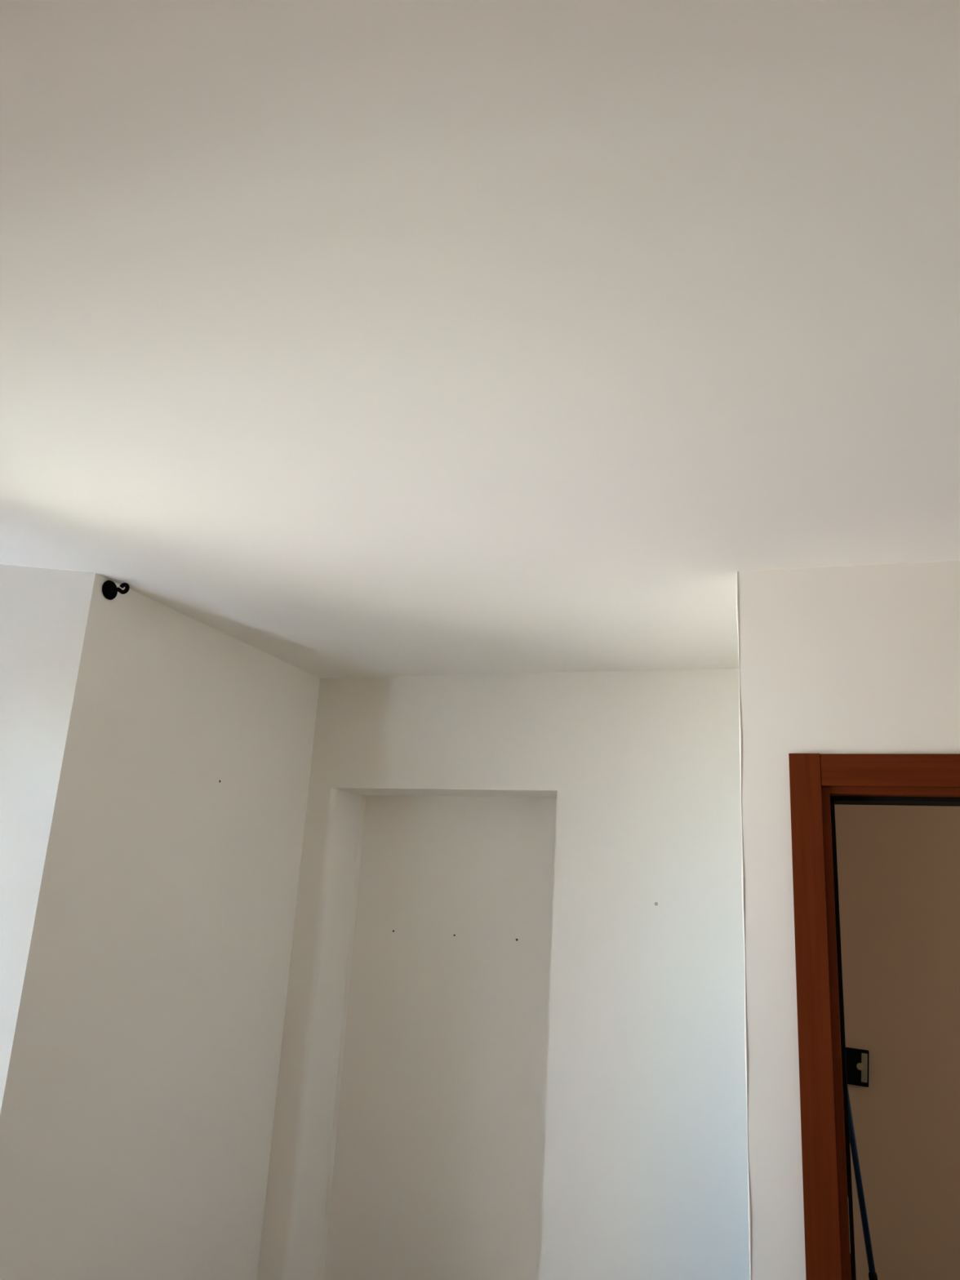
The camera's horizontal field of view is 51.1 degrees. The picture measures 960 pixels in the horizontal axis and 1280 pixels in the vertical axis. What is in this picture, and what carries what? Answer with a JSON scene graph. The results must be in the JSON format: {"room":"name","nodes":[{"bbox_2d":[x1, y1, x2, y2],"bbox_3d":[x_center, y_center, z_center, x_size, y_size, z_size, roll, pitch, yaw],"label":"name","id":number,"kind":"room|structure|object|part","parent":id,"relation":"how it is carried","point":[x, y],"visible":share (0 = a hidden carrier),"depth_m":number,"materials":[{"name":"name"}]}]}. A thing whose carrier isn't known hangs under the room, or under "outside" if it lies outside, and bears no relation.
{"room":"empty room","nodes":[
{"label":"empty room","id":0,"kind":"room"},
{"bbox_2d":[0,564,319,1279],"bbox_3d":[-2.301,0.651,1.627,0.451,2.850,7.277,-4,-18,23],"label":"wall","id":1,"kind":"structure","parent":0,"point":[148,900],"depth_m":3.54,"materials":[{"name":"paint"}]},
{"bbox_2d":[102,580,129,599],"bbox_3d":[-1.259,-0.177,3.500,0.089,0.069,0.069,-4,-18,23],"label":"curtain rod bracket","id":2,"kind":"object","parent":1,"relation":"attached to","point":[109,589],"visible":1,"depth_m":3.50,"materials":[{"name":"black metal"}]},
{"bbox_3d":[-1.294,-0.175,3.515,0.012,0.069,0.069,-4,-18,23],"label":"plate","id":3,"kind":"part","parent":2,"relation":"part of","materials":[{"name":"black metal"}]},
{"bbox_3d":[-1.267,-0.173,3.502,0.054,0.027,0.019,-4,-18,23],"label":"arm","id":4,"kind":"part","parent":2,"relation":"part of","materials":[{"name":"black metal"}]},
{"bbox_2d":[0,0,959,678],"bbox_3d":[0.054,-0.857,1.544,5.850,0.250,7.850,-2,-17,17],"label":"ceiling","id":5,"kind":"structure","parent":0,"point":[344,338],"depth_m":1.90,"materials":[{"name":"white paint"}]},
{"bbox_2d":[257,668,750,1279],"bbox_3d":[0.244,1.574,4.217,2.117,2.850,0.455,-2,-17,17],"label":"wall","id":6,"kind":"structure","parent":0,"point":[566,1100],"depth_m":4.17,"materials":[{"name":"paint"}]},
{"bbox_2d":[736,571,751,1279],"bbox_3d":[0.727,1.103,2.724,0.018,2.750,0.007,-2,-17,17],"label":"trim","id":7,"kind":"structure","parent":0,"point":[737,595],"depth_m":2.81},
{"bbox_2d":[737,560,959,1279],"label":"wall","id":8,"kind":"structure","parent":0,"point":[864,659],"depth_m":2.89,"materials":[{"name":"paint"}]},
{"bbox_2d":[788,753,959,1279],"bbox_3d":[1.323,1.373,2.511,0.984,2.177,0.144,-2,-17,17],"label":"door frame","id":9,"kind":"structure","parent":8,"relation":"attached to","point":[818,782],"depth_m":2.73,"materials":[{"name":"brown wood"}]},
{"bbox_3d":[0.874,1.369,2.584,0.085,2.177,0.014,-2,-17,17],"label":"casing","id":10,"kind":"part","parent":9,"relation":"part of","materials":[{"name":"brown wood"}]},
{"bbox_3d":[0.938,1.485,2.552,0.002,0.125,0.032,-2,-17,17],"label":"strike plate","id":11,"kind":"part","parent":9,"relation":"part of","materials":[{"name":"metal"}]},
{"bbox_3d":[1.362,0.358,2.750,0.814,0.091,0.012,-2,-17,17],"label":"casing","id":12,"kind":"part","parent":9,"relation":"part of","materials":[{"name":"brown wood"}]},
{"bbox_2d":[847,1086,877,1279],"bbox_3d":[1.189,1.853,2.870,0.289,1.449,0.060,-2,-17,17],"label":"cable","id":13,"kind":"object","parent":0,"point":[872,1273],"visible":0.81,"depth_m":2.95,"materials":[{"name":"black plastic"}]},
{"bbox_2d":[834,804,959,1279],"bbox_3d":[2.316,1.306,3.093,2.580,2.750,1.456,-2,-17,17],"label":"wall","id":14,"kind":"structure","parent":0,"point":[899,866],"depth_m":3.66,"materials":[{"name":"paint"}]},
{"bbox_2d":[845,1047,869,1087],"bbox_3d":[1.336,1.556,3.672,0.167,0.133,0.026,-2,-17,17],"label":"wall box","id":15,"kind":"object","parent":14,"relation":"attached to","point":[857,1060],"visible":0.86,"depth_m":3.65,"materials":[{"name":"black plastic"}]}
]}

